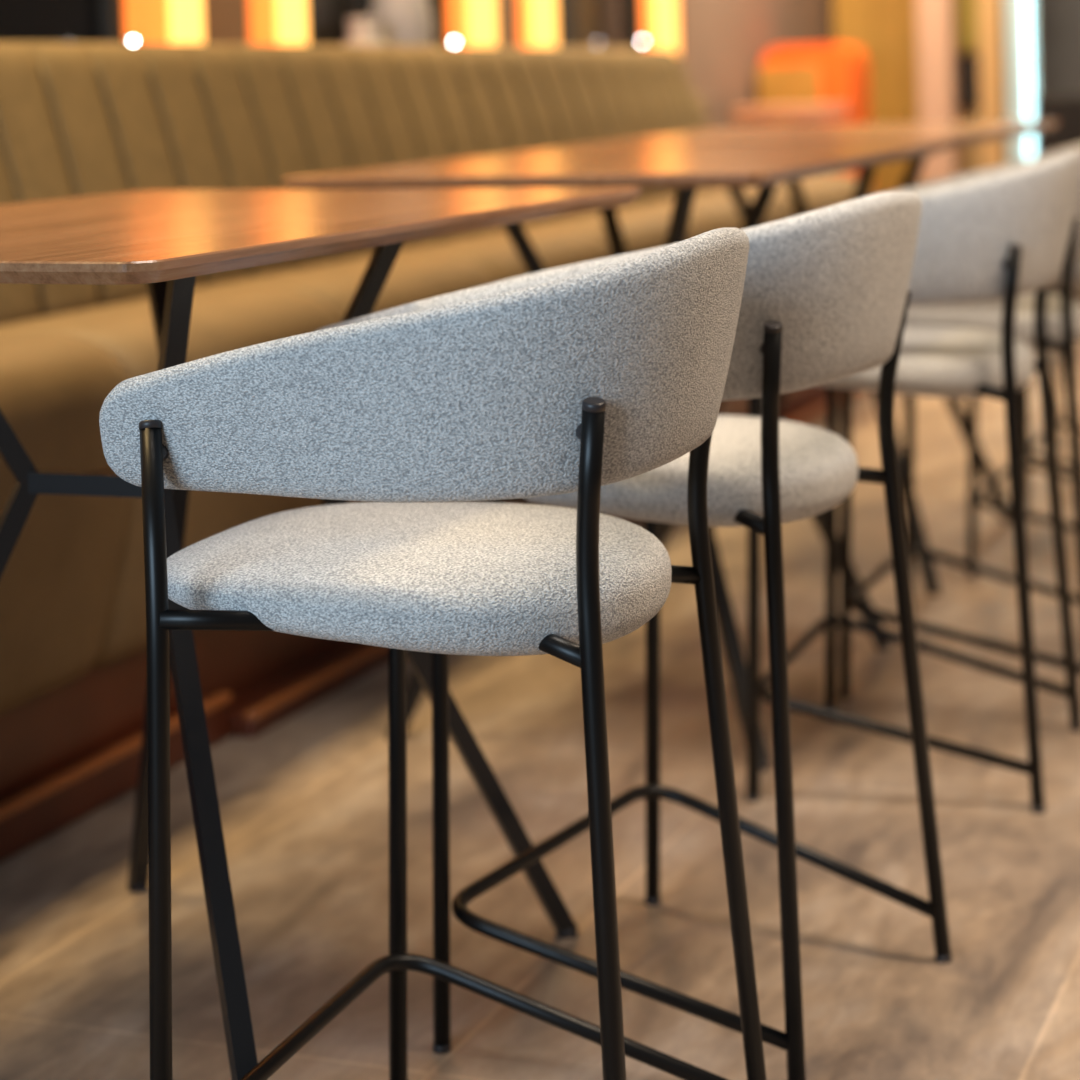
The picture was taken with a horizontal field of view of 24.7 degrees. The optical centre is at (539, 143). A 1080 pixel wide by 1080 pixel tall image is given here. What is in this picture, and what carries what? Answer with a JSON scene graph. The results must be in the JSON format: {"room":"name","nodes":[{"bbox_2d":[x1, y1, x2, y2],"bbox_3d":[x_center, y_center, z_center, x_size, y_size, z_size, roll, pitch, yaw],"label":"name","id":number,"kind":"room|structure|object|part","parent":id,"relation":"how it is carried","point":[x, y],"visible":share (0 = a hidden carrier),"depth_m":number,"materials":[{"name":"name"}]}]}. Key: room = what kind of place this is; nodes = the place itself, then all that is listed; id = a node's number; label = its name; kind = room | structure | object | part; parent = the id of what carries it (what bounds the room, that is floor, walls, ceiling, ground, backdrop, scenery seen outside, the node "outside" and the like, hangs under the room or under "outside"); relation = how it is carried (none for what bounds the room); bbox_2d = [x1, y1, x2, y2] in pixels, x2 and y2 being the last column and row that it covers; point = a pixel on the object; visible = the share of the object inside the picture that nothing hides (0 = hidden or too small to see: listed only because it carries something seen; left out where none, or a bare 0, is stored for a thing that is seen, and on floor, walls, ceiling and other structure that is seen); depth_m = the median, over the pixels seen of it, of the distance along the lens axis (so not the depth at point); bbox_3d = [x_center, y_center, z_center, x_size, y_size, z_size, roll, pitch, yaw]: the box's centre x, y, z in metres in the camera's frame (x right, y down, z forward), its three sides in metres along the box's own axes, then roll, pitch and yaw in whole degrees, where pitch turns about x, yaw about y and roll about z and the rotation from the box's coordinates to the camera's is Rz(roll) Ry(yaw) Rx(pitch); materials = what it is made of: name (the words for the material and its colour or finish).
{"room":"cafe","nodes":[
{"label":"cafe","id":0,"kind":"room"},
{"bbox_2d":[203,0,833,128],"bbox_3d":[-1.277,-0.546,5.046,0.450,3.000,16.500,-1,2,21],"label":"wall","id":1,"kind":"structure","parent":0,"point":[723,44],"depth_m":9.47,"materials":[{"name":"beige paint"}]},
{"bbox_2d":[0,0,124,41],"bbox_3d":[-1.119,-1.023,4.937,0.060,2.050,0.890,-1,2,21],"label":"window","id":2,"kind":"structure","parent":1,"relation":"in","point":[20,20],"depth_m":5.18,"materials":[{"name":"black glass"}]},
{"bbox_3d":[-1.119,-1.023,4.937,0.060,2.050,0.890,-1,2,21],"label":"frame","id":3,"kind":"part","parent":2,"relation":"part of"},
{"bbox_2d":[112,39,134,42],"bbox_3d":[-0.897,-0.220,5.309,0.055,0.010,0.010,-1,2,21],"label":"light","id":4,"kind":"object","parent":2,"relation":"attached to","point":[126,40],"visible":0.84,"depth_m":5.30,"materials":[{"name":"white"}]},
{"bbox_2d":[123,0,203,42],"bbox_3d":[-0.948,-1.042,5.535,0.302,2.060,0.350,-1,2,21],"label":"wall light","id":5,"kind":"object","parent":1,"relation":"attached to","point":[145,21],"visible":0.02,"depth_m":5.52,"materials":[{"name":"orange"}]},
{"bbox_3d":[-0.877,-1.048,5.500,0.020,2.050,0.295,-1,2,21],"label":"panel","id":6,"kind":"part","parent":5,"relation":"part of","materials":[{"name":"orange"}]},
{"bbox_2d":[248,0,307,43],"bbox_3d":[-0.751,-1.063,6.038,0.302,2.060,0.290,-1,2,21],"label":"wall light","id":7,"kind":"object","parent":1,"relation":"attached to","point":[270,21],"visible":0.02,"depth_m":6.01,"materials":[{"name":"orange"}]},
{"bbox_3d":[-0.680,-1.069,6.002,0.020,2.050,0.235,-1,2,21],"label":"panel","id":8,"kind":"part","parent":7,"relation":"part of","materials":[{"name":"orange"}]},
{"bbox_2d":[307,0,447,45],"bbox_3d":[-0.479,-1.093,6.570,0.060,2.050,0.900,-1,2,21],"label":"window","id":9,"kind":"structure","parent":1,"relation":"in","point":[327,19],"depth_m":6.42,"materials":[{"name":"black glass"}]},
{"bbox_2d":[437,40,455,43],"bbox_3d":[-0.262,-0.285,6.928,0.055,0.010,0.010,-1,2,21],"label":"light","id":10,"kind":"object","parent":9,"relation":"attached to","point":[454,41],"visible":1,"depth_m":6.92,"materials":[{"name":"white"}]},
{"bbox_2d":[446,0,497,45],"bbox_3d":[-0.298,-1.112,7.181,0.310,2.060,0.370,-1,2,21],"label":"wall light","id":11,"kind":"object","parent":1,"relation":"attached to","point":[469,22],"visible":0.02,"depth_m":7.12,"materials":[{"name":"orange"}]},
{"bbox_3d":[-0.231,-1.118,7.146,0.020,2.050,0.315,-1,2,21],"label":"panel","id":12,"kind":"part","parent":11,"relation":"part of","materials":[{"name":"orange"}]},
{"bbox_2d":[517,0,557,46],"bbox_3d":[-0.103,-1.134,7.678,0.310,2.060,0.360,-1,2,21],"label":"wall light","id":13,"kind":"object","parent":1,"relation":"attached to","point":[537,19],"visible":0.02,"depth_m":7.58,"materials":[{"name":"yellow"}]},
{"bbox_3d":[-0.036,-1.140,7.644,0.020,2.050,0.305,-1,2,21],"label":"panel","id":14,"kind":"part","parent":13,"relation":"part of","materials":[{"name":"orange"}]},
{"bbox_2d":[556,0,642,47],"bbox_3d":[0.160,-1.163,8.197,0.060,2.050,0.800,-1,2,21],"label":"window","id":15,"kind":"structure","parent":1,"relation":"in","point":[580,23],"depth_m":8.27,"materials":[{"name":"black glass"}]},
{"bbox_2d":[628,40,643,42],"bbox_3d":[0.329,-0.349,8.435,0.055,0.010,0.010,-1,2,21],"label":"light","id":16,"kind":"object","parent":15,"relation":"attached to","point":[632,41],"visible":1,"depth_m":8.43,"materials":[{"name":"white"}]},
{"bbox_2d":[641,0,679,56],"bbox_3d":[0.335,-1.182,8.794,0.310,2.060,0.440,-1,2,21],"label":"wall light","id":17,"kind":"object","parent":1,"relation":"attached to","point":[660,22],"visible":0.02,"depth_m":8.69,"materials":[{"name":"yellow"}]},
{"bbox_2d":[701,95,722,104],"bbox_3d":[-0.767,-0.010,5.514,0.140,0.030,7.500,-1,2,21],"label":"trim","id":18,"kind":"structure","parent":1,"relation":"attached to","point":[712,99],"depth_m":8.86,"materials":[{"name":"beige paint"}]},
{"bbox_2d":[343,17,386,44],"bbox_3d":[-0.447,-0.192,6.295,0.140,0.259,0.140,-1,2,21],"label":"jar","id":19,"kind":"object","parent":18,"relation":"on","point":[363,30],"visible":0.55,"depth_m":6.25,"materials":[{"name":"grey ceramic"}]},
{"bbox_3d":[-0.451,-0.312,6.291,0.087,0.019,0.087,-1,2,21],"label":"lid","id":20,"kind":"part","parent":19,"relation":"part of","materials":[{"name":"grey ceramic"}]},
{"bbox_2d":[370,0,433,45],"bbox_3d":[-0.366,-0.291,6.506,0.170,0.439,0.170,-1,2,21],"label":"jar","id":21,"kind":"object","parent":18,"relation":"on","point":[403,22],"visible":0.27,"depth_m":6.43,"materials":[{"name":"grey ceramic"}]},
{"bbox_2d":[0,288,1079,1079],"bbox_3d":[1.956,0.926,3.841,9.200,0.060,16.500,-1,2,21],"label":"floor","id":22,"kind":"structure","parent":0,"point":[303,801],"depth_m":3.29,"materials":[{"name":"wood planks"}]},
{"bbox_2d":[0,187,640,1079],"bbox_3d":[-0.440,0.541,2.827,0.784,0.915,1.156,-1,2,25],"label":"bar table","id":23,"kind":"object","parent":22,"relation":"on","point":[162,240],"visible":0.86,"depth_m":2.62,"materials":[{"name":"brown wood"}]},
{"bbox_3d":[-0.688,0.566,2.583,0.347,0.895,0.024,-3,2,-24],"label":"leg","id":24,"kind":"part","parent":23,"relation":"part of","materials":[{"name":"black metal"}]},
{"bbox_3d":[-0.484,0.543,3.102,0.024,0.895,0.347,-2,2,-23],"label":"leg","id":25,"kind":"part","parent":23,"relation":"part of","materials":[{"name":"black metal"}]},
{"bbox_3d":[-0.332,0.559,2.443,0.024,0.895,0.347,-2,2,-23],"label":"leg","id":26,"kind":"part","parent":23,"relation":"part of","materials":[{"name":"black metal"}]},
{"bbox_3d":[-0.129,0.537,2.962,0.347,0.895,0.024,-3,2,-24],"label":"leg","id":27,"kind":"part","parent":23,"relation":"part of","materials":[{"name":"black metal"}]},
{"bbox_2d":[99,227,766,1079],"bbox_3d":[-0.064,0.542,2.256,0.526,0.926,0.541,-1,2,19],"label":"bar stool","id":28,"kind":"object","parent":22,"relation":"on","point":[582,379],"visible":1,"depth_m":2.07,"materials":[{"name":"grey fabric"}]},
{"bbox_3d":[-0.318,0.627,2.093,0.039,0.774,0.056,-1,2,19],"label":"leg","id":29,"kind":"part","parent":28,"relation":"part of","materials":[{"name":"black metal"}]},
{"bbox_3d":[-0.135,0.412,2.083,0.373,0.055,0.084,-2,2,5],"label":"seat rail","id":30,"kind":"part","parent":28,"relation":"part of","materials":[{"name":"black metal"}]},
{"bbox_3d":[-0.158,0.609,2.548,0.039,0.774,0.056,-1,2,19],"label":"leg","id":31,"kind":"part","parent":28,"relation":"part of","materials":[{"name":"black metal"}]},
{"bbox_3d":[-0.105,0.399,2.265,0.447,0.085,0.440,-1,2,19],"label":"seat","id":32,"kind":"part","parent":28,"relation":"part of","materials":[{"name":"grey fabric"}]},
{"bbox_3d":[-0.073,0.186,2.245,0.521,0.212,0.486,-1,2,19],"label":"backrest","id":33,"kind":"part","parent":28,"relation":"part of","materials":[{"name":"grey fabric"}]},
{"bbox_3d":[0.056,0.610,2.012,0.021,0.794,0.082,-2,2,-14],"label":"leg","id":34,"kind":"part","parent":28,"relation":"part of","materials":[{"name":"black metal"}]},
{"bbox_3d":[-0.015,0.398,2.425,0.373,0.055,0.084,-1,2,34],"label":"seat rail","id":35,"kind":"part","parent":28,"relation":"part of","materials":[{"name":"black metal"}]},
{"bbox_3d":[0.184,0.594,2.377,0.082,0.794,0.021,-3,2,-37],"label":"leg","id":36,"kind":"part","parent":28,"relation":"part of","materials":[{"name":"black metal"}]},
{"bbox_2d":[0,41,872,861],"bbox_3d":[-0.573,0.369,4.681,0.758,1.152,7.060,-1,2,21],"label":"bench","id":37,"kind":"object","parent":22,"relation":"on","point":[77,119],"visible":0.56,"depth_m":4.44,"materials":[{"name":"green fabric"}]},
{"bbox_3d":[-0.811,0.074,4.761,0.266,0.552,7.060,-1,2,21],"label":"backrest","id":38,"kind":"part","parent":37,"relation":"part of","materials":[{"name":"green fabric"}]},
{"bbox_3d":[-0.260,0.888,4.580,0.061,0.045,7.060,-1,2,21],"label":"ledge trim","id":39,"kind":"part","parent":37,"relation":"part of","materials":[{"name":"brown wood"}]},
{"bbox_3d":[-0.462,0.496,4.642,0.528,0.515,7.060,-1,2,21],"label":"seat","id":40,"kind":"part","parent":37,"relation":"part of","materials":[{"name":"yellow fabric"}]},
{"bbox_2d":[282,141,947,770],"bbox_3d":[0.190,0.481,4.166,0.802,0.915,1.170,-1,2,21],"label":"bar table","id":41,"kind":"object","parent":22,"relation":"on","point":[686,168],"visible":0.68,"depth_m":3.89,"materials":[{"name":"brown wood"}]},
{"bbox_3d":[-0.097,0.503,4.012,0.347,0.895,0.024,-3,2,-24],"label":"leg","id":42,"kind":"part","parent":41,"relation":"part of","materials":[{"name":"black metal"}]},
{"bbox_3d":[0.106,0.481,4.530,0.024,0.895,0.347,-2,2,-23],"label":"leg","id":43,"kind":"part","parent":41,"relation":"part of","materials":[{"name":"black metal"}]},
{"bbox_3d":[0.258,0.497,3.872,0.024,0.895,0.347,-2,2,-23],"label":"leg","id":44,"kind":"part","parent":41,"relation":"part of","materials":[{"name":"black metal"}]},
{"bbox_3d":[0.462,0.475,4.391,0.347,0.895,0.024,-3,2,-24],"label":"leg","id":45,"kind":"part","parent":41,"relation":"part of","materials":[{"name":"black metal"}]},
{"bbox_2d":[432,191,951,1079],"bbox_3d":[0.175,0.518,2.816,0.526,0.926,0.541,-1,2,29],"label":"bar stool","id":46,"kind":"object","parent":22,"relation":"on","point":[826,295],"visible":0.48,"depth_m":2.64,"materials":[{"name":"grey fabric"}]},
{"bbox_3d":[-0.103,0.602,2.697,0.039,0.774,0.056,-1,2,29],"label":"leg","id":47,"kind":"part","parent":46,"relation":"part of","materials":[{"name":"black metal"}]},
{"bbox_3d":[0.077,0.388,2.655,0.373,0.055,0.084,-1,2,15],"label":"seat rail","id":48,"kind":"part","parent":46,"relation":"part of","materials":[{"name":"black metal"}]},
{"bbox_3d":[0.131,0.582,3.119,0.039,0.774,0.056,-1,2,29],"label":"leg","id":49,"kind":"part","parent":46,"relation":"part of","materials":[{"name":"black metal"}]},
{"bbox_3d":[0.137,0.374,2.829,0.447,0.085,0.440,-1,2,29],"label":"seat","id":50,"kind":"part","parent":46,"relation":"part of","materials":[{"name":"grey fabric"}]},
{"bbox_3d":[0.166,0.161,2.803,0.521,0.212,0.486,-1,2,29],"label":"backrest","id":51,"kind":"part","parent":46,"relation":"part of","materials":[{"name":"grey fabric"}]},
{"bbox_3d":[0.252,0.587,2.555,0.021,0.794,0.082,-2,2,-4],"label":"leg","id":52,"kind":"part","parent":46,"relation":"part of","materials":[{"name":"black metal"}]},
{"bbox_3d":[0.253,0.373,2.973,0.373,0.055,0.084,0,2,43],"label":"seat rail","id":53,"kind":"part","parent":46,"relation":"part of","materials":[{"name":"black metal"}]},
{"bbox_3d":[0.439,0.571,2.892,0.082,0.794,0.021,-3,2,-28],"label":"leg","id":54,"kind":"part","parent":46,"relation":"part of","materials":[{"name":"black metal"}]},
{"bbox_2d":[732,104,848,125],"bbox_3d":[0.980,0.301,9.492,0.370,0.895,0.350,-1,2,21],"label":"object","id":55,"kind":"structure","parent":22,"relation":"on","point":[807,113],"depth_m":9.33,"materials":[{"name":"orange"}]},
{"bbox_2d":[567,120,1058,594],"bbox_3d":[0.640,0.431,5.341,0.802,0.915,1.170,-1,2,21],"label":"bar table","id":56,"kind":"object","parent":22,"relation":"on","point":[959,133],"visible":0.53,"depth_m":5.20,"materials":[{"name":"brown wood"}]},
{"bbox_3d":[0.353,0.453,5.188,0.347,0.895,0.024,-3,2,-24],"label":"leg","id":57,"kind":"part","parent":56,"relation":"part of","materials":[{"name":"black metal"}]},
{"bbox_3d":[0.557,0.431,5.706,0.024,0.895,0.347,-2,2,-23],"label":"leg","id":58,"kind":"part","parent":56,"relation":"part of","materials":[{"name":"black metal"}]},
{"bbox_3d":[0.709,0.447,5.048,0.024,0.895,0.347,-2,2,-23],"label":"leg","id":59,"kind":"part","parent":56,"relation":"part of","materials":[{"name":"black metal"}]},
{"bbox_3d":[0.912,0.424,5.566,0.347,0.895,0.024,-3,2,-24],"label":"leg","id":60,"kind":"part","parent":56,"relation":"part of","materials":[{"name":"black metal"}]},
{"bbox_2d":[758,44,871,190],"bbox_3d":[1.111,0.168,9.881,0.375,1.130,0.320,-1,2,21],"label":"chair","id":61,"kind":"object","parent":22,"relation":"on","point":[842,70],"visible":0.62,"depth_m":9.73,"materials":[{"name":"fabric"}]},
{"bbox_3d":[1.003,0.214,9.770,0.253,1.050,0.030,-1,2,21],"label":"panel","id":62,"kind":"part","parent":61,"relation":"part of","materials":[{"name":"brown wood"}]},
{"bbox_2d":[746,150,1079,813],"bbox_3d":[0.565,0.477,3.743,0.526,0.926,0.541,-1,2,19],"label":"bar stool","id":63,"kind":"object","parent":22,"relation":"on","point":[1004,234],"visible":0.56,"depth_m":3.54,"materials":[{"name":"grey fabric"}]},
{"bbox_3d":[0.312,0.562,3.579,0.039,0.774,0.056,-1,2,19],"label":"leg","id":64,"kind":"part","parent":63,"relation":"part of","materials":[{"name":"black metal"}]},
{"bbox_3d":[0.470,0.543,4.035,0.039,0.774,0.056,-1,2,19],"label":"leg","id":65,"kind":"part","parent":63,"relation":"part of","materials":[{"name":"black metal"}]},
{"bbox_3d":[0.524,0.333,3.751,0.447,0.085,0.440,-1,2,19],"label":"seat","id":66,"kind":"part","parent":63,"relation":"part of","materials":[{"name":"grey fabric"}]},
{"bbox_3d":[0.495,0.347,3.570,0.373,0.055,0.084,-2,2,5],"label":"seat rail","id":67,"kind":"part","parent":63,"relation":"part of","materials":[{"name":"black metal"}]},
{"bbox_3d":[0.556,0.121,3.731,0.521,0.212,0.486,-1,2,19],"label":"backrest","id":68,"kind":"part","parent":63,"relation":"part of","materials":[{"name":"grey fabric"}]},
{"bbox_3d":[0.686,0.544,3.499,0.021,0.794,0.082,-2,2,-14],"label":"leg","id":69,"kind":"part","parent":63,"relation":"part of","materials":[{"name":"black metal"}]},
{"bbox_3d":[0.614,0.333,3.912,0.373,0.055,0.084,-1,2,33],"label":"seat rail","id":70,"kind":"part","parent":63,"relation":"part of","materials":[{"name":"black metal"}]},
{"bbox_3d":[0.813,0.529,3.864,0.082,0.794,0.021,-3,2,-37],"label":"leg","id":71,"kind":"part","parent":63,"relation":"part of","materials":[{"name":"black metal"}]},
{"bbox_2d":[833,0,1008,193],"bbox_3d":[1.660,-0.613,10.788,0.760,2.600,0.090,-1,2,21],"label":"wall","id":72,"kind":"structure","parent":22,"relation":"on","point":[886,30],"depth_m":10.81,"materials":[{"name":"paint"}]},
{"bbox_2d":[916,0,959,183],"bbox_3d":[1.623,-0.590,10.089,0.200,2.600,0.200,-1,2,21],"label":"post","id":73,"kind":"object","parent":22,"relation":"on","point":[936,22],"visible":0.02,"depth_m":10.04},
{"bbox_2d":[839,149,1079,698],"bbox_3d":[0.771,0.454,4.296,0.526,0.926,0.541,-1,2,20],"label":"bar stool","id":74,"kind":"object","parent":22,"relation":"on","point":[1062,312],"visible":0.26,"depth_m":4.11,"materials":[{"name":"grey fabric"}]},
{"bbox_3d":[0.515,0.539,4.136,0.039,0.774,0.056,-1,2,20],"label":"leg","id":75,"kind":"part","parent":74,"relation":"part of","materials":[{"name":"black metal"}]},
{"bbox_3d":[0.682,0.520,4.588,0.039,0.774,0.056,-1,2,20],"label":"leg","id":76,"kind":"part","parent":74,"relation":"part of","materials":[{"name":"black metal"}]},
{"bbox_3d":[0.762,0.097,4.283,0.521,0.212,0.486,-1,2,20],"label":"backrest","id":77,"kind":"part","parent":74,"relation":"part of","materials":[{"name":"grey fabric"}]},
{"bbox_3d":[0.730,0.310,4.304,0.447,0.085,0.440,-1,2,20],"label":"seat","id":78,"kind":"part","parent":74,"relation":"part of","materials":[{"name":"grey fabric"}]},
{"bbox_3d":[0.698,0.324,4.123,0.373,0.055,0.084,-2,2,6],"label":"seat rail","id":79,"kind":"part","parent":74,"relation":"part of","materials":[{"name":"black metal"}]},
{"bbox_3d":[0.887,0.521,4.049,0.021,0.794,0.082,-2,2,-13],"label":"leg","id":80,"kind":"part","parent":74,"relation":"part of","materials":[{"name":"black metal"}]},
{"bbox_2d":[956,0,981,173],"bbox_3d":[1.819,-0.607,10.452,0.240,2.600,0.220,-1,2,21],"label":"display stand","id":81,"kind":"object","parent":22,"relation":"on","point":[966,10],"visible":0.16,"depth_m":10.38,"materials":[{"name":"wood"}]},
{"bbox_3d":[1.815,-1.153,10.467,0.240,1.510,0.050,-1,2,21],"label":"panel","id":82,"kind":"part","parent":81,"relation":"part of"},
{"bbox_2d":[978,0,1007,168],"bbox_3d":[1.841,-0.596,10.056,0.160,2.600,0.160,-1,2,21],"label":"post","id":83,"kind":"object","parent":22,"relation":"on","point":[990,12],"visible":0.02,"depth_m":10.02,"materials":[{"name":"brown wood"}]},
{"bbox_2d":[1005,0,1038,291],"bbox_3d":[1.929,-0.593,9.883,0.120,2.600,0.079,-1,2,21],"label":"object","id":84,"kind":"structure","parent":22,"relation":"on","point":[1021,16],"depth_m":9.88,"materials":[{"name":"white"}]},
{"bbox_2d":[967,147,1079,576],"bbox_3d":[1.151,0.413,5.224,0.526,0.926,0.541,-1,2,21],"label":"bar stool","id":85,"kind":"object","parent":22,"relation":"on","point":[975,498],"visible":0.06,"depth_m":5.05,"materials":[{"name":"black metal"}]},
{"bbox_3d":[0.891,0.498,5.069,0.039,0.774,0.056,-1,2,21],"label":"leg","id":86,"kind":"part","parent":85,"relation":"part of","materials":[{"name":"black metal"}]},
{"bbox_3d":[1.068,0.479,5.518,0.039,0.774,0.056,-1,2,21],"label":"leg","id":87,"kind":"part","parent":85,"relation":"part of","materials":[{"name":"black metal"}]},
{"bbox_3d":[1.142,0.057,5.211,0.521,0.212,0.486,-1,2,21],"label":"backrest","id":88,"kind":"part","parent":85,"relation":"part of","materials":[{"name":"grey fabric"}]},
{"bbox_3d":[1.111,0.270,5.233,0.447,0.085,0.440,-1,2,21],"label":"seat","id":89,"kind":"part","parent":85,"relation":"part of","materials":[{"name":"grey fabric"}]},
{"bbox_2d":[1023,145,1079,521],"bbox_3d":[1.367,0.389,5.802,0.526,0.926,0.541,-1,2,20],"label":"bar stool","id":90,"kind":"object","parent":22,"relation":"on","point":[1028,447],"visible":0.05,"depth_m":5.65,"materials":[{"name":"black metal"}]},
{"bbox_3d":[1.113,0.474,5.641,0.039,0.774,0.056,-1,2,20],"label":"leg","id":91,"kind":"part","parent":90,"relation":"part of","materials":[{"name":"black metal"}]},
{"bbox_3d":[1.359,0.032,5.790,0.521,0.212,0.486,-1,2,20],"label":"backrest","id":92,"kind":"part","parent":90,"relation":"part of","materials":[{"name":"grey fabric"}]},
{"bbox_3d":[1.275,0.455,6.095,0.039,0.774,0.056,-1,2,20],"label":"leg","id":93,"kind":"part","parent":90,"relation":"part of","materials":[{"name":"black metal"}]},
{"bbox_2d":[1035,94,1079,155],"bbox_3d":[1.891,0.292,8.516,0.443,0.921,0.444,-1,2,21],"label":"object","id":94,"kind":"object","parent":22,"relation":"on","point":[1065,108],"visible":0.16,"depth_m":8.70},
{"bbox_2d":[1037,0,1079,287],"bbox_3d":[4.924,-0.892,10.178,8.250,3.000,0.200,-1,2,21],"label":"wall","id":95,"kind":"structure","parent":0,"point":[1058,20],"depth_m":11.10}
]}

